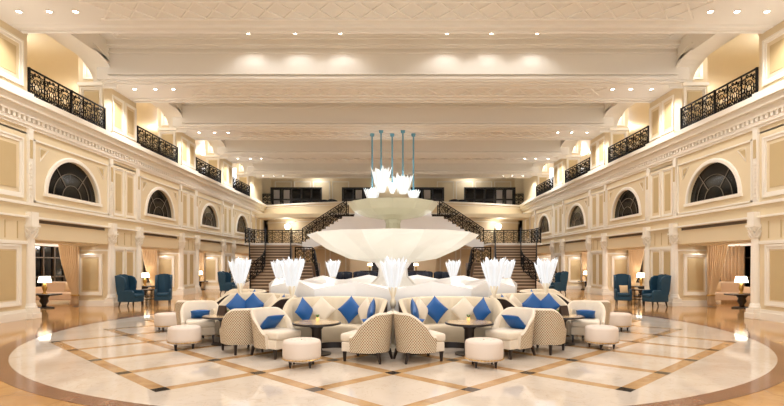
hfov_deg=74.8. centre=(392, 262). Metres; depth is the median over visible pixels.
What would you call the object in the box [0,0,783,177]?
ceiling
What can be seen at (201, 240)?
air vent
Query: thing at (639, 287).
pedestal table
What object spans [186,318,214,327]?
seat cushion
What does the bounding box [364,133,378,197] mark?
crystal pendant
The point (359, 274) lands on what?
lounge chair
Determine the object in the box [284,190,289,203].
curtain
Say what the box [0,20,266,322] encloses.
wall
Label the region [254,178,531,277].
wall
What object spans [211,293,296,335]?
curved sofa
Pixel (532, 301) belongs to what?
cushion
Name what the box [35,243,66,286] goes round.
window
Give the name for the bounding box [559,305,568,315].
menu stand
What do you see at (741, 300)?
pedestal table
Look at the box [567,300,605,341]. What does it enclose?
armchair
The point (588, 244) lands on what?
column
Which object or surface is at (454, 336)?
curved sofa
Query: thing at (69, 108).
balustrade
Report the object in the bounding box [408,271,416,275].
lounge chair
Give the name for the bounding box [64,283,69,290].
cushion
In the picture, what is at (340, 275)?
lounge chair
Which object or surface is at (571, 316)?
round table
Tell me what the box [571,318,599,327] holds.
seat cushion
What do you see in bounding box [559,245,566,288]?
column
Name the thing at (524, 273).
staircase
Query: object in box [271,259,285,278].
crystal torchere
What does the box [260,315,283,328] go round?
cushion
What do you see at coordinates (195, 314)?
cushion
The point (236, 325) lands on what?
armchair
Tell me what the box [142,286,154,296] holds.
pedestal table
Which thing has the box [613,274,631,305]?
chair
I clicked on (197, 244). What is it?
column
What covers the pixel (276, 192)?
curtain
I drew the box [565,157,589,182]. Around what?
balustrade
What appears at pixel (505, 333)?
seat cushion
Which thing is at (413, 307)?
cushion
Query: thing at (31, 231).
column
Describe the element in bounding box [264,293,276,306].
cushion
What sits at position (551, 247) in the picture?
column
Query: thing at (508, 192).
curtain
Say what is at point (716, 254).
curtain
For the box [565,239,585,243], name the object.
air vent
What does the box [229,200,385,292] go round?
staircase
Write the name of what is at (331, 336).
curved sofa
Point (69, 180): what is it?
window
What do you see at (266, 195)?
balustrade
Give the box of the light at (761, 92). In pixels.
[651,92,761,143]
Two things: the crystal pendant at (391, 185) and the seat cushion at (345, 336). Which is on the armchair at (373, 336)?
the seat cushion at (345, 336)
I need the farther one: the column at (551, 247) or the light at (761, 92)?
the column at (551, 247)
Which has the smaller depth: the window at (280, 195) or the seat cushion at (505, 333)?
the seat cushion at (505, 333)
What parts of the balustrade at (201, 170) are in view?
handrail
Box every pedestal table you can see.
[36,293,61,308]
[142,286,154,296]
[631,286,643,296]
[724,293,749,308]
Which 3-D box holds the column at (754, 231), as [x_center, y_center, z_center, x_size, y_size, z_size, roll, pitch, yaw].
[10.750,0.258,15.215,0.440,2.785,0.440,0,0,0]
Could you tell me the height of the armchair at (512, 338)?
0.834 m
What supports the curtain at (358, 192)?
hanging from the window at (348, 193)
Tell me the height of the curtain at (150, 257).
2.670 m
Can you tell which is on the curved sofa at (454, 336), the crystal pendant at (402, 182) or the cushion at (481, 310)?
the cushion at (481, 310)
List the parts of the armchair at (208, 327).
seat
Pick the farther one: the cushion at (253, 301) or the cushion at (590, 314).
the cushion at (253, 301)
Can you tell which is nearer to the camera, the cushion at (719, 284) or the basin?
the basin
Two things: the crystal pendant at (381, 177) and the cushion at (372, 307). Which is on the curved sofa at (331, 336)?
the cushion at (372, 307)
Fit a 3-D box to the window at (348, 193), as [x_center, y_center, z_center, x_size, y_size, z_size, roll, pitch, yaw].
[-2.950,-5.160,43.900,2.840,2.620,0.160,0,0,0]
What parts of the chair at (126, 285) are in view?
backrest, arm, arm, seat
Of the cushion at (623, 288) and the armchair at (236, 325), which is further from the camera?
the cushion at (623, 288)
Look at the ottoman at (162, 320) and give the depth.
12.24 m
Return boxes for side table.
[141,289,154,304]
[631,289,644,304]
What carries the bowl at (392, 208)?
on the fountain
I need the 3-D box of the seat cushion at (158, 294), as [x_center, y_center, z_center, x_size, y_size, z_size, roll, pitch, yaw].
[-8.970,1.225,20.015,0.430,0.130,0.580,0,0,-19]
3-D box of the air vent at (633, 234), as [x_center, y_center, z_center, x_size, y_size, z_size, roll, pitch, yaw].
[10.795,-1.260,23.840,0.050,0.130,3.600,0,0,0]
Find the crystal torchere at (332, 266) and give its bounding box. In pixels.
[325,259,340,277]
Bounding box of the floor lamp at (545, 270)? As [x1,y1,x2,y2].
[534,258,557,292]
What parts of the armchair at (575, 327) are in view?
seat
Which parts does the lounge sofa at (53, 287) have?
arm, seat, backrest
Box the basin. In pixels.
[269,275,516,342]
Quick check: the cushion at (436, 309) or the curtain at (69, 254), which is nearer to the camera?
the cushion at (436, 309)
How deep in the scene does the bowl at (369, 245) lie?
12.27 m
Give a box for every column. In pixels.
[24,224,41,318]
[103,233,118,306]
[135,236,144,301]
[176,240,186,295]
[194,242,201,292]
[219,245,226,288]
[232,246,236,280]
[549,246,553,281]
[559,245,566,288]
[584,242,591,292]
[599,240,609,295]
[641,236,650,301]
[667,233,682,306]
[744,224,761,318]
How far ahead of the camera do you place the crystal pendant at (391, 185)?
26.56 m
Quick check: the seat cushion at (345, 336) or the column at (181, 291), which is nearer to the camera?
the seat cushion at (345, 336)
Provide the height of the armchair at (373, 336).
0.834 m
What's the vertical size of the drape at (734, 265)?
2.350 m
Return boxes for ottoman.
[153,312,176,331]
[167,325,201,349]
[282,337,321,367]
[464,337,503,367]
[584,325,618,349]
[609,312,631,331]
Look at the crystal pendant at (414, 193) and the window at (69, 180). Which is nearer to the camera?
the window at (69, 180)
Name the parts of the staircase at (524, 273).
stair handrail, stair handrail, stair handrail, stair handrail, stair handrail, post, stair handrail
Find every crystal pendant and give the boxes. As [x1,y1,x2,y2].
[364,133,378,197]
[371,130,391,192]
[388,133,396,193]
[392,130,413,193]
[407,133,420,197]
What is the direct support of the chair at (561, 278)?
on the floor
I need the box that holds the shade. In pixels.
[380,256,406,291]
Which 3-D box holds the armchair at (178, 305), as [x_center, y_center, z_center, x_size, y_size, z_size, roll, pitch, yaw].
[-4.457,1.233,11.517,0.792,0.834,0.826,0,0,-8]
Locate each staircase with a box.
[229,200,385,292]
[400,200,556,292]
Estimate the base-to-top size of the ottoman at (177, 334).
0.438 m
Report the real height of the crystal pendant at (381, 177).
3.138 m
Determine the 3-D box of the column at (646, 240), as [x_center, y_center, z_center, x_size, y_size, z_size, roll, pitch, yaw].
[10.750,0.258,21.655,0.440,2.785,0.440,0,0,0]
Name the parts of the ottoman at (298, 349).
nail trim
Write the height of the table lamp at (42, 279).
0.640 m
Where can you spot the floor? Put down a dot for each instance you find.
(69, 355)
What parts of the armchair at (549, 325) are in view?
leg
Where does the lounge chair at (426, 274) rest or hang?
on the floor
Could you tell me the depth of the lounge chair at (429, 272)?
32.91 m
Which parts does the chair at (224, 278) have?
arm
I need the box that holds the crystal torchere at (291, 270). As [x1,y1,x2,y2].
[279,256,304,297]
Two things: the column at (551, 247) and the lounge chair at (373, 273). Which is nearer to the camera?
the lounge chair at (373, 273)
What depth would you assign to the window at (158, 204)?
23.95 m
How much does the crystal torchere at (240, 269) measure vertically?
1.793 m
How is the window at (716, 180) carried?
in the wall at (747, 137)
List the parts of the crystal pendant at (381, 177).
rod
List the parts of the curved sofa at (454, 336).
seat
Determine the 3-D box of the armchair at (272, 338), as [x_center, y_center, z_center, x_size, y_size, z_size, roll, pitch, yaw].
[-2.119,1.233,9.164,0.826,0.834,0.792,0,0,38]
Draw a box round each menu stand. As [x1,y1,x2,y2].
[217,305,226,315]
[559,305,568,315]
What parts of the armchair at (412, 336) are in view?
leg, seat, leg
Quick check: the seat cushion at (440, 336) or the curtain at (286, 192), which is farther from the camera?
the curtain at (286, 192)
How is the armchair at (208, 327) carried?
on the floor
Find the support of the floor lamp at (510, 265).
on the floor
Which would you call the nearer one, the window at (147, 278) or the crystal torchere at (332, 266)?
the crystal torchere at (332, 266)
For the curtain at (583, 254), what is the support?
hanging from the wall at (747, 137)
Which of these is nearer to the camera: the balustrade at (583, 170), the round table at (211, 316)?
the round table at (211, 316)
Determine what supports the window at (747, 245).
in the wall at (747, 137)
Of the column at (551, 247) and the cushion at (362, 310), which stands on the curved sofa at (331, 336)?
the cushion at (362, 310)
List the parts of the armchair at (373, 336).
leg, seat, leg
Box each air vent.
[39,220,104,230]
[144,232,177,238]
[200,239,220,243]
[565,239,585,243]
[608,232,641,238]
[681,220,746,230]
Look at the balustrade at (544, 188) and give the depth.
36.40 m
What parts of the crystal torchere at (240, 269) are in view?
post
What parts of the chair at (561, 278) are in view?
arm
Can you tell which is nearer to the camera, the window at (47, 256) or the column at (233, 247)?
the window at (47, 256)
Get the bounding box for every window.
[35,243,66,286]
[48,162,95,202]
[144,265,149,282]
[147,190,170,217]
[202,206,215,226]
[237,216,245,232]
[540,216,548,232]
[570,206,583,226]
[615,190,638,217]
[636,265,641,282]
[690,162,737,202]
[719,243,750,286]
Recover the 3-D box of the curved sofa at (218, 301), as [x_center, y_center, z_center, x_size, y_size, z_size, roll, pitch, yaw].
[-3.802,1.163,12.601,1.360,0.974,2.000,0,0,-15]
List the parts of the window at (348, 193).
pane, pane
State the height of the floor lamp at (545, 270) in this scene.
1.793 m
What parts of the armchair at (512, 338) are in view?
seat, leg, leg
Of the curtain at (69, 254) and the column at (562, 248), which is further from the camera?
the column at (562, 248)
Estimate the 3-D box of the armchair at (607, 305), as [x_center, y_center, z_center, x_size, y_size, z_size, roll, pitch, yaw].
[4.457,1.233,11.517,0.792,0.834,0.826,0,0,8]
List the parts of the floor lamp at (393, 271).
post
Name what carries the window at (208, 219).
in the wall at (37, 137)
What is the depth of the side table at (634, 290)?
20.34 m
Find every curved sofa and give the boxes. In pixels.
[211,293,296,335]
[215,289,266,335]
[280,296,387,354]
[398,296,505,354]
[489,293,574,335]
[519,289,570,335]
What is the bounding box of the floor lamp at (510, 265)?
[501,259,514,278]
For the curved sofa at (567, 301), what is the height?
0.974 m
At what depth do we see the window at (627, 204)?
23.95 m
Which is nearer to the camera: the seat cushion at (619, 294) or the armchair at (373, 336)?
the armchair at (373, 336)
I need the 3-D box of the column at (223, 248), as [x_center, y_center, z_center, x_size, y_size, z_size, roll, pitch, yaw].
[-10.750,0.258,32.465,0.440,2.785,0.440,0,0,0]
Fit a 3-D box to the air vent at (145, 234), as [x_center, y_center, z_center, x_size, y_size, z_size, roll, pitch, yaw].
[-10.795,-1.260,23.840,0.050,0.130,3.600,0,0,0]
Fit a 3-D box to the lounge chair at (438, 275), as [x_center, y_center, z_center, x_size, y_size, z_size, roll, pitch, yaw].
[2.950,1.090,32.200,0.788,1.120,0.680,0,0,-6]
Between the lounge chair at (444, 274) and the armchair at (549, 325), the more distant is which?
the lounge chair at (444, 274)
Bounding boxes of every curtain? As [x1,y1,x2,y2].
[58,244,79,305]
[142,249,157,294]
[199,252,204,288]
[274,190,279,204]
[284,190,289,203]
[356,190,361,198]
[424,190,429,198]
[496,190,501,203]
[506,190,511,204]
[581,252,586,288]
[628,249,643,294]
[706,244,727,305]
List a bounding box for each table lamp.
[37,276,51,293]
[142,273,149,285]
[636,273,643,285]
[734,276,748,293]
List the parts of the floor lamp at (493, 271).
post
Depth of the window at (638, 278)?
33.70 m
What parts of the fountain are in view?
stem, stem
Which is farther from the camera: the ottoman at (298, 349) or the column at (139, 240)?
the column at (139, 240)
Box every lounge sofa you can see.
[36,282,70,299]
[715,282,749,299]
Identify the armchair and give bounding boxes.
[175,300,203,337]
[180,300,218,341]
[219,307,263,354]
[250,307,300,359]
[341,310,392,363]
[393,310,444,363]
[485,307,535,359]
[522,307,566,354]
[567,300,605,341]
[582,300,610,337]
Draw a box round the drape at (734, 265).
[721,245,744,286]
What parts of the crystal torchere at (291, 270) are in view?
post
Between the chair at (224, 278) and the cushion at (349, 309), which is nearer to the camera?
the cushion at (349, 309)
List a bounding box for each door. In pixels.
[371,262,378,270]
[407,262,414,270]
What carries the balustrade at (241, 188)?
on the wall at (37, 137)
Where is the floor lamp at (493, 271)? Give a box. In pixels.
[481,257,506,297]
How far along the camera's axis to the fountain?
12.30 m
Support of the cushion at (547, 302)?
on the curved sofa at (505, 302)
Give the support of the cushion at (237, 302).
on the curved sofa at (280, 302)
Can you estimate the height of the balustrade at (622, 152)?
0.995 m
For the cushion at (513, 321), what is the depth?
9.13 m
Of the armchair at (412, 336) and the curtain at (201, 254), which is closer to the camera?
the armchair at (412, 336)
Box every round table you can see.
[202,314,230,345]
[292,319,340,355]
[445,319,493,355]
[555,314,583,345]
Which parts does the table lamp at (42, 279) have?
lamp shade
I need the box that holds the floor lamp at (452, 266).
[445,259,460,276]
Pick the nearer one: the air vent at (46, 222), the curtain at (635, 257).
the air vent at (46, 222)
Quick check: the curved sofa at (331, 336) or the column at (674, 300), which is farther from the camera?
the column at (674, 300)
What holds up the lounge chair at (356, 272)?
on the floor
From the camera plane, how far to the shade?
9.49 m
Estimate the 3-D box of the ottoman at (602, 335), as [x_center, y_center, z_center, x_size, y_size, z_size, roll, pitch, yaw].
[4.033,1.431,9.925,0.638,0.438,0.638,0,0,22]
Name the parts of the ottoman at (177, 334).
nail trim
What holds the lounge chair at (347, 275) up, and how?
on the floor
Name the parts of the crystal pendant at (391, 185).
rod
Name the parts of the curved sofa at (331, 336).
seat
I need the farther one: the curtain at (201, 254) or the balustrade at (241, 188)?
the balustrade at (241, 188)
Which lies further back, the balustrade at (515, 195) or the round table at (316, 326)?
the balustrade at (515, 195)
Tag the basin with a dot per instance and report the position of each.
(367, 285)
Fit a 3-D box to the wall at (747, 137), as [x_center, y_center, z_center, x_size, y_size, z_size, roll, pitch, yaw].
[13.447,-3.350,17.950,6.305,10.000,50.000,0,0,0]
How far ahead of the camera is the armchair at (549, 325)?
9.22 m
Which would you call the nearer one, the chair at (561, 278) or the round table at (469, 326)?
the round table at (469, 326)
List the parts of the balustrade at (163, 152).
post, handrail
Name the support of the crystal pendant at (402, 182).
hanging from the ceiling
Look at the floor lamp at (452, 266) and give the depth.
16.96 m
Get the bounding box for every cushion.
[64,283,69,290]
[134,294,142,297]
[156,292,168,296]
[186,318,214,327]
[191,310,209,318]
[225,293,244,309]
[245,293,263,307]
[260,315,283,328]
[262,327,300,339]
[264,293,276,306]
[295,297,312,319]
[312,296,335,319]
[338,296,358,322]
[341,330,356,341]
[358,297,369,323]
[367,299,375,317]
[410,299,418,317]
[416,297,427,323]
[427,296,447,322]
[429,330,444,341]
[450,296,473,319]
[473,297,490,319]
[485,327,523,339]
[502,315,525,328]
[509,293,521,306]
[522,293,540,307]
[541,293,560,309]
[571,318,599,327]
[576,310,594,318]
[617,292,629,296]
[619,285,627,292]
[643,294,651,297]
[716,283,721,290]
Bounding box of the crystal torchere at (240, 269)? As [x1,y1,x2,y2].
[228,258,251,292]
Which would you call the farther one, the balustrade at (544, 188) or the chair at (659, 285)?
the balustrade at (544, 188)
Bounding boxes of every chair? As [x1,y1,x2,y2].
[115,274,143,307]
[154,274,172,305]
[217,271,236,294]
[335,272,343,278]
[344,271,351,278]
[353,271,361,277]
[357,272,369,276]
[369,271,377,276]
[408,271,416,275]
[416,272,428,276]
[424,271,432,277]
[434,271,441,278]
[442,272,449,277]
[549,271,568,294]
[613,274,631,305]
[642,274,670,307]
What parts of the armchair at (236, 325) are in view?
leg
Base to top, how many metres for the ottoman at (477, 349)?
0.438 m
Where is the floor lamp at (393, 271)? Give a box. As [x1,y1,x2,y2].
[380,256,406,351]
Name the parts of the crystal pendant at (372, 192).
rod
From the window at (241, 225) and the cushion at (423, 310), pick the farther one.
the window at (241, 225)
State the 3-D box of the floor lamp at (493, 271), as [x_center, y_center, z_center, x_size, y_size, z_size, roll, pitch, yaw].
[2.010,0.753,10.157,0.507,1.793,0.518,0,0,0]
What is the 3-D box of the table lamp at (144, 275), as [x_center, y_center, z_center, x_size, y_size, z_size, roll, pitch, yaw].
[-12.280,0.810,25.400,0.440,0.640,0.440,0,0,0]
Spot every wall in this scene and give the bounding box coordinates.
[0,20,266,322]
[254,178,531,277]
[519,21,783,322]
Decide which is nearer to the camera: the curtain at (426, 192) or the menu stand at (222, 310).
the menu stand at (222, 310)
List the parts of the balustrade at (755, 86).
post, post, handrail, post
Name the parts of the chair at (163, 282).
seat, backrest, arm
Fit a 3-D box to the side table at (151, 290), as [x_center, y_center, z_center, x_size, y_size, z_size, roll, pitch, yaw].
[-9.750,1.350,20.500,0.600,0.600,0.600,0,0,0]
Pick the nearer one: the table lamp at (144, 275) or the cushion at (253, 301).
the cushion at (253, 301)
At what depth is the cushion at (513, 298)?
11.20 m
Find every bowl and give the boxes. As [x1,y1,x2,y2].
[308,228,477,262]
[347,197,438,219]
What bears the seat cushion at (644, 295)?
on the chair at (659, 285)
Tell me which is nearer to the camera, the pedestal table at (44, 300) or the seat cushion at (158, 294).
the pedestal table at (44, 300)
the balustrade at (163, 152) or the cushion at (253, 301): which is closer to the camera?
the cushion at (253, 301)
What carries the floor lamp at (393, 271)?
on the floor
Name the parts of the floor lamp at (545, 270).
post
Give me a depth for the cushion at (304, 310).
9.80 m
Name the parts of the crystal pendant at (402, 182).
rod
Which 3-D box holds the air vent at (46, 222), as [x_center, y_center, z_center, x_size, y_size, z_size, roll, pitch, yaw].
[-10.795,-1.260,17.400,0.050,0.130,3.600,0,0,0]
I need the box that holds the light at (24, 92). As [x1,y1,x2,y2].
[24,92,134,143]
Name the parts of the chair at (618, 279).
arm, backrest, seat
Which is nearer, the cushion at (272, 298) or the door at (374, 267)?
the cushion at (272, 298)
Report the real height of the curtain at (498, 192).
1.400 m
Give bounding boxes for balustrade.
[27,67,105,129]
[137,126,177,162]
[196,157,220,182]
[232,177,249,195]
[262,194,271,204]
[514,194,523,204]
[536,177,553,195]
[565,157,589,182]
[608,126,648,162]
[680,67,758,129]
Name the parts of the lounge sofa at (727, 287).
backrest, seat, arm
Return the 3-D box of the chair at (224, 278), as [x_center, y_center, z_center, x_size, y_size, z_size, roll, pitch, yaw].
[-8.644,1.035,26.809,0.850,1.230,0.611,0,0,11]
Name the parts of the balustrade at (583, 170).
handrail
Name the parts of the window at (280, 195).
pane, pane, pane, pane, pane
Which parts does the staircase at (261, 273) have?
stair handrail, stair handrail, post, stair handrail, stair handrail, stair handrail, stair handrail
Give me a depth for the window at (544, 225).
36.91 m
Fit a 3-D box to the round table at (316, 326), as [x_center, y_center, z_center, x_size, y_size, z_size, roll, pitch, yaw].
[-1.379,1.357,9.273,0.870,0.585,0.870,0,0,0]
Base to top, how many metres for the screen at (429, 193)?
2.620 m
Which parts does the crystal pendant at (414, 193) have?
rod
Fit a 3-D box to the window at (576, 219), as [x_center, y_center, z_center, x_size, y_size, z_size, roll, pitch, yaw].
[10.898,-2.780,30.280,0.064,1.221,2.800,0,0,0]
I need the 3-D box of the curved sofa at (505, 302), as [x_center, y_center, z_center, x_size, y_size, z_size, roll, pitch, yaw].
[2.783,1.163,10.837,2.000,0.974,1.360,0,0,-45]
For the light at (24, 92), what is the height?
0.050 m
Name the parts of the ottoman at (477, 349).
nail trim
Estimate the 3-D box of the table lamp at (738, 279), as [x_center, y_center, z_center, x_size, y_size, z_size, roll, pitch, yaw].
[12.730,0.810,18.750,0.440,0.640,0.440,0,0,0]
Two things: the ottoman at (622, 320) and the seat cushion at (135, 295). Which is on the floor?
the ottoman at (622, 320)
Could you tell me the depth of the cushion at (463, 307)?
10.10 m
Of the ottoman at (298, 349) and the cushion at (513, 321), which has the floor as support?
the ottoman at (298, 349)
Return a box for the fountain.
[269,197,516,342]
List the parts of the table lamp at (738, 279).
lamp shade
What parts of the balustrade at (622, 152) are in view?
handrail, post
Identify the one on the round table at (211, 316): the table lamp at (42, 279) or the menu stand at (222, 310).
the menu stand at (222, 310)
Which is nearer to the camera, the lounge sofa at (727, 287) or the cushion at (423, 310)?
the cushion at (423, 310)
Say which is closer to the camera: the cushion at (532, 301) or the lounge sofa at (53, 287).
the cushion at (532, 301)
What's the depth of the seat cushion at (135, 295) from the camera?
19.16 m
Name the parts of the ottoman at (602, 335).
nail trim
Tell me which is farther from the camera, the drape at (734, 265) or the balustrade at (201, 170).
the balustrade at (201, 170)
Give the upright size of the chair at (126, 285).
1.230 m
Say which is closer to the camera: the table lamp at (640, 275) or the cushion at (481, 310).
the cushion at (481, 310)
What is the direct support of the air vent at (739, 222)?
in the wall at (747, 137)
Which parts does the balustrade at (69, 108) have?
post, handrail, post, post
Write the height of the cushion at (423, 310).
0.553 m
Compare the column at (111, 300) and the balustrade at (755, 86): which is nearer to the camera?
the balustrade at (755, 86)
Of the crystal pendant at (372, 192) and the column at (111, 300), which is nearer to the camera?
the column at (111, 300)
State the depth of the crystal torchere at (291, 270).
10.04 m
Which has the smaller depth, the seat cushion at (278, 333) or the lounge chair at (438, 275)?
the seat cushion at (278, 333)
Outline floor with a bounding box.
[0,285,783,405]
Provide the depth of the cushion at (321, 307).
10.10 m
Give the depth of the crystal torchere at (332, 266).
16.96 m
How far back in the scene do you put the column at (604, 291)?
25.92 m
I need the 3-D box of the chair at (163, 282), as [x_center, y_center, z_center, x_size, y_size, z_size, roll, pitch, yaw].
[-9.015,1.035,20.142,0.611,1.230,0.850,0,0,-19]
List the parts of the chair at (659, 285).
seat, arm, arm, backrest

